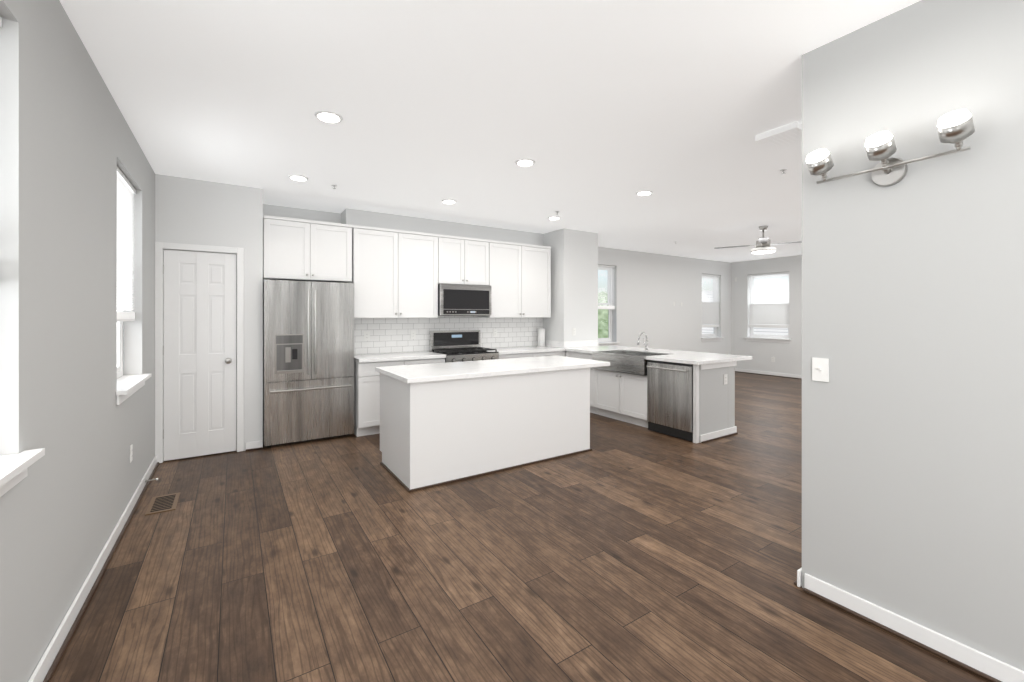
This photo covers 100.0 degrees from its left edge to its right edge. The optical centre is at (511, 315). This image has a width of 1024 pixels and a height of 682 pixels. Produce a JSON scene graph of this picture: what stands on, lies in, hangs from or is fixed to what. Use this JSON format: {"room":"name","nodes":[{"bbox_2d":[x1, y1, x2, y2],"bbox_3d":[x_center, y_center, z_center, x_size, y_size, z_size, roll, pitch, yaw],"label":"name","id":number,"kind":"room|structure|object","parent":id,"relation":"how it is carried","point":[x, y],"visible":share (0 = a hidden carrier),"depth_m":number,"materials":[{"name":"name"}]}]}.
{"room":"kitchen","nodes":[
{"label":"kitchen","id":0,"kind":"room"},
{"bbox_2d":[0,0,154,681],"bbox_3d":[-1.667,0.028,1.244,0.200,2.740,8.700,0,0,-33],"label":"wall","id":1,"kind":"structure","parent":0,"point":[69,143],"depth_m":1.84,"materials":[{"name":"grey paint"}]},
{"bbox_2d":[0,448,44,496],"bbox_3d":[-1.482,0.518,1.090,0.168,0.089,0.970,0,0,-33],"label":"window sill","id":2,"kind":"structure","parent":1,"relation":"attached to","point":[13,470],"depth_m":1.40,"materials":[{"name":"white wood"}]},
{"bbox_2d":[28,455,156,681],"bbox_3d":[-1.337,1.355,0.935,0.014,0.083,7.423,0,0,-33],"label":"baseboard","id":3,"kind":"structure","parent":1,"relation":"attached to","point":[41,670],"depth_m":2.07,"materials":[{"name":"white wood"}]},
{"bbox_2d":[43,462,158,681],"bbox_3d":[-1.324,1.389,0.944,0.017,0.015,7.423,0,0,-33],"label":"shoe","id":4,"kind":"object","parent":1,"relation":"attached to","point":[67,638],"visible":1,"depth_m":2.13,"materials":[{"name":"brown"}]},
{"bbox_2d":[117,295,122,377],"bbox_3d":[-2.872,-0.267,3.025,0.060,1.484,0.894,0,0,-33],"label":"window","id":5,"kind":"structure","parent":1,"relation":"in","point":[119,349],"depth_m":3.35,"materials":[{"name":"white"}]},
{"bbox_2d":[117,166,135,321],"bbox_3d":[-2.797,-0.483,3.074,0.040,1.048,0.876,0,0,-33],"label":"window blind","id":6,"kind":"object","parent":1,"relation":"attached to","point":[126,190],"visible":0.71,"depth_m":3.17,"materials":[{"name":"white"}]},
{"bbox_2d":[130,444,132,462],"bbox_3d":[-2.735,0.988,3.090,0.008,0.116,0.072,0,0,-33],"label":"electrical outlet","id":7,"kind":"object","parent":1,"relation":"attached to","point":[131,452],"visible":1,"depth_m":3.08,"materials":[{"name":"white plastic"}]},
{"bbox_2d":[116,373,151,404],"bbox_3d":[-2.775,0.518,3.088,0.168,0.089,0.970,0,0,-33],"label":"window sill","id":8,"kind":"structure","parent":1,"relation":"attached to","point":[128,386],"depth_m":3.04,"materials":[{"name":"white wood"}]},
{"bbox_2d":[155,174,262,450],"bbox_3d":[-3.029,0.028,4.344,0.881,2.740,0.100,0,0,-33],"label":"wall","id":9,"kind":"structure","parent":0,"point":[197,212],"depth_m":4.42,"materials":[{"name":"white paint"}]},
{"bbox_2d":[155,242,242,462],"bbox_3d":[-3.097,0.349,4.289,0.707,2.093,0.117,0,0,-33],"label":"door frame","id":10,"kind":"structure","parent":9,"relation":"attached to","point":[160,247],"depth_m":4.12,"materials":[{"name":"white wood"}]},
{"bbox_2d":[163,250,235,460],"bbox_3d":[-3.072,0.377,4.241,0.595,2.018,0.104,0,0,-33],"label":"pantry door","id":11,"kind":"structure","parent":9,"relation":"in","point":[199,349],"depth_m":4.25,"materials":[{"name":"white wood"}]},
{"bbox_2d":[245,440,262,449],"bbox_3d":[-2.693,1.355,4.491,0.154,0.083,0.014,0,0,-33],"label":"baseboard","id":12,"kind":"structure","parent":9,"relation":"attached to","point":[253,444],"depth_m":4.49,"materials":[{"name":"white wood"}]},
{"bbox_2d":[236,255,236,438],"bbox_3d":[-3.387,0.028,4.806,0.781,2.740,0.150,0,0,-33],"label":"wall","id":13,"kind":"structure","parent":0,"point":[236,346],"depth_m":4.88,"materials":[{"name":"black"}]},
{"bbox_2d":[263,204,340,222],"bbox_3d":[-3.041,0.028,5.209,1.800,2.740,0.150,0,0,-33],"label":"wall","id":14,"kind":"structure","parent":0,"point":[296,213],"depth_m":5.38,"materials":[{"name":"white paint"}]},
{"bbox_2d":[341,208,542,354],"bbox_3d":[-0.908,0.028,6.395,3.070,2.740,0.475,0,0,-33],"label":"wall","id":15,"kind":"structure","parent":0,"point":[379,220],"depth_m":6.01,"materials":[{"name":"white paint"}]},
{"bbox_2d":[263,215,354,282],"bbox_3d":[-2.434,-0.738,5.085,0.908,0.672,0.615,0,0,-33],"label":"upper cabinet","id":16,"kind":"object","parent":15,"relation":"attached to","point":[294,249],"depth_m":4.82,"materials":[{"name":"white wood"}]},
{"bbox_2d":[354,225,442,317],"bbox_3d":[-1.519,-0.523,5.512,1.213,1.102,0.337,0,0,-33],"label":"upper cabinet","id":17,"kind":"object","parent":15,"relation":"attached to","point":[391,273],"depth_m":5.36,"materials":[{"name":"white wood"}]},
{"bbox_2d":[354,316,542,354],"bbox_3d":[-0.777,0.245,6.191,3.039,0.494,0.008,0,0,-33],"label":"tile backsplash","id":18,"kind":"structure","parent":15,"relation":"attached to","point":[389,335],"depth_m":5.93,"materials":[{"name":"white tile"}]},
{"bbox_2d":[364,331,369,340],"bbox_3d":[-1.850,0.258,5.484,0.072,0.116,0.008,0,0,-33],"label":"outlet","id":19,"kind":"object","parent":18,"relation":"attached to","point":[366,335],"visible":1,"depth_m":5.48,"materials":[{"name":"white plastic"}]},
{"bbox_2d":[410,330,415,338],"bbox_3d":[-1.338,0.258,5.816,0.072,0.116,0.008,0,0,-33],"label":"outlet","id":20,"kind":"object","parent":18,"relation":"attached to","point":[412,334],"visible":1,"depth_m":5.82,"materials":[{"name":"white plastic"}]},
{"bbox_2d":[493,329,496,336],"bbox_3d":[-0.255,0.258,6.517,0.072,0.116,0.008,0,0,-33],"label":"outlet","id":21,"kind":"object","parent":18,"relation":"attached to","point":[494,332],"visible":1,"depth_m":6.51,"materials":[{"name":"white plastic"}]},
{"bbox_2d":[443,235,490,285],"bbox_3d":[-0.738,-0.751,6.017,0.768,0.647,0.337,0,0,-33],"label":"upper cabinet","id":22,"kind":"object","parent":15,"relation":"attached to","point":[466,261],"depth_m":5.89,"materials":[{"name":"white wood"}]},
{"bbox_2d":[438,284,490,315],"bbox_3d":[-0.715,-0.209,5.984,0.762,0.422,0.402,0,0,-33],"label":"over-the-range microwave","id":23,"kind":"object","parent":22,"relation":"attached to","point":[462,300],"visible":0.98,"depth_m":5.79,"materials":[{"name":"metal"}]},
{"bbox_2d":[478,240,550,317],"bbox_3d":[0.024,-0.523,6.511,1.168,1.102,0.337,0,0,-33],"label":"upper cabinet","id":24,"kind":"object","parent":15,"relation":"attached to","point":[520,273],"depth_m":6.38,"materials":[{"name":"white wood"}]},
{"bbox_2d":[59,0,920,261],"bbox_3d":[3.098,-1.392,4.328,11.950,0.100,9.100,0,0,-33],"label":"ceiling","id":25,"kind":"structure","parent":0,"point":[601,113],"depth_m":2.72,"materials":[{"name":"white paint"}]},
{"bbox_2d":[288,175,307,180],"bbox_3d":[-2.073,-1.335,4.173,0.176,0.010,0.176,0,0,-33],"label":"recessed light","id":26,"kind":"object","parent":25,"relation":"in","point":[298,177],"visible":1,"depth_m":4.16,"materials":[{"name":"white"}]},
{"bbox_2d":[314,110,342,122],"bbox_3d":[-1.234,-1.335,2.894,0.176,0.010,0.176,0,0,-33],"label":"recessed light","id":27,"kind":"object","parent":25,"relation":"in","point":[328,116],"visible":1,"depth_m":2.87,"materials":[{"name":"white plastic"}]},
{"bbox_2d":[442,199,456,203],"bbox_3d":[-0.738,-1.335,5.037,0.176,0.010,0.176,0,0,-33],"label":"recessed light","id":28,"kind":"object","parent":25,"relation":"in","point":[448,201],"visible":0.94,"depth_m":5.00,"materials":[{"name":"white plastic"}]},
{"bbox_2d":[515,159,534,165],"bbox_3d":[0.115,-1.335,3.755,0.176,0.010,0.176,0,0,-33],"label":"recessed light","id":29,"kind":"object","parent":25,"relation":"in","point":[524,162],"visible":0.98,"depth_m":3.73,"materials":[{"name":"white plastic"}]},
{"bbox_2d":[548,216,560,219],"bbox_3d":[0.580,-1.335,5.890,0.176,0.010,0.176,0,0,-33],"label":"recessed light","id":30,"kind":"object","parent":25,"relation":"in","point":[554,218],"visible":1,"depth_m":5.88,"materials":[{"name":"white plastic"}]},
{"bbox_2d":[636,190,652,195],"bbox_3d":[1.443,-1.335,4.686,0.176,0.010,0.176,0,0,-33],"label":"recessed light","id":31,"kind":"object","parent":25,"relation":"in","point":[643,193],"visible":0.92,"depth_m":4.67,"materials":[{"name":"white"}]},
{"bbox_2d":[714,226,801,253],"bbox_3d":[3.774,-1.091,6.457,1.025,0.498,1.025,0,0,-15],"label":"ceiling fan","id":32,"kind":"object","parent":25,"relation":"hanging from","point":[763,244],"visible":1,"depth_m":6.37,"materials":[{"name":"silver metal"}]},
{"bbox_2d":[756,121,801,148],"bbox_3d":[2.004,-1.318,3.155,0.280,0.044,0.280,0,0,-33],"label":"ceiling vent","id":33,"kind":"object","parent":25,"relation":"in","point":[785,135],"visible":0.9,"depth_m":3.12,"materials":[{"name":"white"}]},
{"bbox_2d":[49,372,990,681],"bbox_3d":[3.098,1.448,4.328,11.950,0.100,9.100,0,0,-33],"label":"floor","id":34,"kind":"structure","parent":0,"point":[625,552],"depth_m":2.32,"materials":[{"name":"brown wood"}]},
{"bbox_2d":[145,492,179,514],"bbox_3d":[-2.593,1.394,3.200,0.170,0.006,0.350,0,0,-33],"label":"floor vent","id":35,"kind":"object","parent":34,"relation":"in","point":[163,503],"visible":1,"depth_m":3.19,"materials":[{"name":"brown metal"}]},
{"bbox_2d":[263,279,353,446],"bbox_3d":[-2.386,0.504,5.011,0.905,1.787,0.792,0,0,-33],"label":"fridge","id":36,"kind":"object","parent":34,"relation":"on","point":[308,360],"visible":1,"depth_m":4.70,"materials":[{"name":"metal"}]},
{"bbox_2d":[354,358,444,436],"bbox_3d":[-1.443,0.966,5.410,1.071,0.865,0.593,0,0,-33],"label":"base cabinet","id":37,"kind":"object","parent":34,"relation":"on","point":[366,398],"visible":0.23,"depth_m":4.99,"materials":[{"name":"white wood"}]},
{"bbox_2d":[354,351,445,362],"bbox_3d":[-1.444,0.513,5.410,1.071,0.040,0.593,0,0,-33],"label":"countertop","id":38,"kind":"structure","parent":37,"relation":"on","point":[363,358],"depth_m":5.25,"materials":[{"name":"white stone"}]},
{"bbox_2d":[430,330,498,362],"bbox_3d":[-0.644,0.803,5.874,0.762,1.190,0.637,0,0,-33],"label":"range","id":39,"kind":"object","parent":34,"relation":"on","point":[457,345],"visible":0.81,"depth_m":5.93,"materials":[{"name":"metal"}]},
{"bbox_2d":[380,368,591,491],"bbox_3d":[-0.235,0.966,4.305,1.964,0.865,0.898,0,0,-33],"label":"kitchen island","id":40,"kind":"object","parent":34,"relation":"on","point":[435,433],"visible":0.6,"depth_m":3.82,"materials":[{"name":"white wood"}]},
{"bbox_2d":[375,355,609,383],"bbox_3d":[-0.134,0.513,4.356,2.225,0.040,0.910,0,0,-33],"label":"island countertop","id":41,"kind":"structure","parent":40,"relation":"on","point":[415,373],"depth_m":4.10,"materials":[{"name":"white stone"}]},
{"bbox_2d":[499,351,564,358],"bbox_3d":[0.164,0.966,6.450,1.206,0.865,0.593,0,0,-33],"label":"base cabinet","id":42,"kind":"object","parent":34,"relation":"on","point":[538,354],"visible":0.12,"depth_m":6.21,"materials":[{"name":"white wood"}]},
{"bbox_2d":[566,351,597,413],"bbox_3d":[1.256,0.966,6.435,0.607,0.864,0.680,0,0,-33],"label":"base cabinet","id":43,"kind":"object","parent":34,"relation":"on","point":[593,372],"depth_m":6.08,"materials":[{"name":"white wood"}]},
{"bbox_2d":[490,340,751,364],"bbox_3d":[1.214,0.463,5.805,2.268,0.140,2.818,0,0,-33],"label":"countertop","id":44,"kind":"structure","parent":43,"relation":"on","point":[674,356],"depth_m":6.10,"materials":[{"name":"white stone"}]},
{"bbox_2d":[537,327,545,346],"bbox_3d":[0.468,0.335,6.854,0.140,0.314,0.140,0,0,-33],"label":"paper towel roll","id":45,"kind":"object","parent":44,"relation":"on","point":[541,336],"visible":1,"depth_m":6.80,"materials":[{"name":"white paper"}]},
{"bbox_2d":[592,350,667,375],"bbox_3d":[1.614,0.616,5.774,0.600,0.230,0.900,0,0,-33],"label":"farmhouse sink","id":46,"kind":"object","parent":44,"relation":"in","point":[628,362],"visible":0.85,"depth_m":5.61,"materials":[{"name":"metal"}]},
{"bbox_2d":[637,332,648,350],"bbox_3d":[1.814,0.358,6.028,0.218,0.265,0.111,0,0,-33],"label":"faucet","id":47,"kind":"object","parent":44,"relation":"on","point":[645,344],"visible":1,"depth_m":6.03,"materials":[{"name":"silver metal"}]},
{"bbox_2d":[598,369,647,427],"bbox_3d":[1.647,1.065,5.831,0.607,0.665,1.001,0,0,-33],"label":"base cabinet","id":48,"kind":"object","parent":34,"relation":"on","point":[620,396],"depth_m":5.59,"materials":[{"name":"white wood"}]},
{"bbox_2d":[646,360,692,441],"bbox_3d":[2.035,0.969,5.128,0.645,0.859,0.594,0,0,-33],"label":"dishwasher","id":49,"kind":"object","parent":34,"relation":"on","point":[670,398],"visible":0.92,"depth_m":4.95,"materials":[{"name":"metal"}]},
{"bbox_2d":[543,228,597,356],"bbox_3d":[0.823,0.028,7.203,0.715,2.740,1.000,0,0,-33],"label":"column","id":50,"kind":"structure","parent":0,"point":[574,278],"depth_m":6.76,"materials":[{"name":"white paint"}]},
{"bbox_2d":[598,247,730,354],"bbox_3d":[3.217,0.028,9.467,5.765,2.740,0.200,0,0,-33],"label":"wall","id":51,"kind":"structure","parent":0,"point":[648,289],"depth_m":9.43,"materials":[{"name":"white paint"}]},
{"bbox_2d":[598,267,611,341],"bbox_3d":[1.683,-0.237,8.528,0.794,1.524,0.060,0,0,-33],"label":"window","id":52,"kind":"structure","parent":51,"relation":"in","point":[609,338],"depth_m":8.70,"materials":[{"name":"white"}]},
{"bbox_2d":[598,265,614,308],"bbox_3d":[1.732,-0.562,8.453,0.776,0.870,0.040,0,0,-33],"label":"blinds","id":53,"kind":"object","parent":52,"relation":"attached to","point":[609,287],"visible":0.6,"depth_m":8.53,"materials":[{"name":"white"}]},
{"bbox_2d":[598,342,619,345],"bbox_3d":[1.746,0.569,8.431,0.870,0.089,0.168,0,0,-33],"label":"window sill","id":54,"kind":"structure","parent":51,"relation":"attached to","point":[607,343],"depth_m":8.44,"materials":[{"name":"white wood"}]},
{"bbox_2d":[702,276,716,336],"bbox_3d":[4.748,-0.237,10.511,0.794,1.524,0.060,0,0,-33],"label":"window","id":55,"kind":"structure","parent":51,"relation":"in","point":[714,331],"depth_m":10.65,"materials":[{"name":"white"}]},
{"bbox_2d":[702,274,719,327],"bbox_3d":[4.797,-0.358,10.436,0.776,1.278,0.040,0,0,-33],"label":"blinds","id":56,"kind":"object","parent":55,"relation":"attached to","point":[710,312],"visible":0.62,"depth_m":10.45,"materials":[{"name":"white"}]},
{"bbox_2d":[701,337,723,341],"bbox_3d":[4.811,0.569,10.414,0.870,0.089,0.168,0,0,-33],"label":"window sill","id":57,"kind":"structure","parent":51,"relation":"attached to","point":[704,339],"depth_m":10.36,"materials":[{"name":"white wood"}]},
{"bbox_2d":[699,365,727,442],"bbox_3d":[2.284,0.967,4.903,0.548,0.863,0.050,0,0,-33],"label":"wall","id":58,"kind":"structure","parent":0,"point":[713,402],"depth_m":4.86,"materials":[{"name":"grey paint"}]},
{"bbox_2d":[724,374,726,383],"bbox_3d":[2.482,0.738,4.994,0.072,0.116,0.008,0,0,-33],"label":"outlet","id":59,"kind":"object","parent":58,"relation":"attached to","point":[725,378],"visible":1,"depth_m":4.99,"materials":[{"name":"white plastic"}]},
{"bbox_2d":[728,366,734,427],"bbox_3d":[1.977,0.967,6.013,0.140,0.863,2.248,0,0,-33],"label":"wall","id":60,"kind":"structure","parent":0,"point":[731,396],"depth_m":5.07,"materials":[{"name":"grey paint"}]},
{"bbox_2d":[700,361,736,369],"bbox_3d":[1.759,0.566,5.859,0.706,0.059,2.254,0,0,-33],"label":"trim","id":61,"kind":"structure","parent":60,"relation":"attached to","point":[717,365],"depth_m":4.90,"materials":[{"name":"white wood"}]},
{"bbox_2d":[700,426,737,442],"bbox_3d":[1.490,1.355,6.274,0.706,0.083,3.246,0,0,-33],"label":"baseboard","id":62,"kind":"structure","parent":60,"relation":"attached to","point":[715,434],"depth_m":4.90,"materials":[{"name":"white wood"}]},
{"bbox_2d":[731,255,801,374],"bbox_3d":[7.916,0.028,7.327,0.200,2.740,8.500,0,0,-33],"label":"wall","id":63,"kind":"structure","parent":0,"point":[788,358],"depth_m":10.12,"materials":[{"name":"white paint"}]},
{"bbox_2d":[745,337,790,342],"bbox_3d":[6.027,0.569,10.116,0.168,0.089,1.015,0,0,-33],"label":"window sill","id":64,"kind":"structure","parent":63,"relation":"attached to","point":[781,340],"depth_m":10.06,"materials":[{"name":"white wood"}]},
{"bbox_2d":[735,371,801,378],"bbox_3d":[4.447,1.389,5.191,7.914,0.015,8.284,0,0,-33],"label":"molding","id":65,"kind":"structure","parent":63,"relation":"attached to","point":[769,375],"depth_m":10.02,"materials":[{"name":"white wood"}]},
{"bbox_2d":[735,368,801,377],"bbox_3d":[7.768,1.355,7.349,0.021,0.083,8.298,0,0,-33],"label":"baseboard","id":66,"kind":"structure","parent":63,"relation":"attached to","point":[770,373],"depth_m":10.03,"materials":[{"name":"white wood"}]},
{"bbox_2d":[750,273,788,338],"bbox_3d":[6.125,-0.237,10.179,0.060,1.524,0.939,0,0,-33],"label":"window","id":67,"kind":"structure","parent":63,"relation":"in","point":[752,334],"depth_m":10.29,"materials":[{"name":"white"}]},
{"bbox_2d":[749,272,788,327],"bbox_3d":[6.049,-0.358,10.130,0.040,1.278,0.921,0,0,-33],"label":"blinds","id":68,"kind":"object","parent":67,"relation":"attached to","point":[766,312],"visible":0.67,"depth_m":10.11,"materials":[{"name":"white fabric"}]},
{"bbox_2d":[802,0,1023,670],"bbox_3d":[2.425,0.028,0.883,0.122,2.740,3.248,0,0,-33],"label":"wall","id":69,"kind":"structure","parent":0,"point":[913,407],"depth_m":1.83,"materials":[{"name":"grey paint"}]},
{"bbox_2d":[812,357,828,381],"bbox_3d":[1.529,0.268,2.135,0.018,0.116,0.072,0,0,-33],"label":"light switch","id":70,"kind":"object","parent":69,"relation":"attached to","point":[820,369],"visible":1,"depth_m":2.14,"materials":[{"name":"white plastic"}]},
{"bbox_2d":[806,109,974,186],"bbox_3d":[1.611,-0.685,1.870,0.169,0.216,0.556,0,0,-33],"label":"sconce","id":71,"kind":"object","parent":69,"relation":"attached to","point":[957,128],"visible":1,"depth_m":1.84,"materials":[{"name":"silver metal"}]},
{"bbox_2d":[794,567,1023,681],"bbox_3d":[2.421,1.355,0.890,0.154,0.083,3.264,0,0,-33],"label":"baseboard","id":72,"kind":"structure","parent":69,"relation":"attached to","point":[995,668],"depth_m":1.83,"materials":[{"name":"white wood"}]},
{"label":"outside","id":73,"kind":"structure","parent":0,"visible":0},
{"bbox_2d":[702,287,788,334],"bbox_3d":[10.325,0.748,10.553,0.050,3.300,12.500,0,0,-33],"label":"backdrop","id":74,"kind":"structure","parent":73,"point":[772,331],"depth_m":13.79,"materials":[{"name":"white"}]},
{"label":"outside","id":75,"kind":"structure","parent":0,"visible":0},
{"bbox_2d":[598,293,607,337],"bbox_3d":[2.328,0.398,10.440,2.700,2.000,1.600,0,0,-33],"label":"tree","id":76,"kind":"object","parent":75,"point":[601,321],"depth_m":9.83,"materials":[{"name":"green plant"}]}
]}

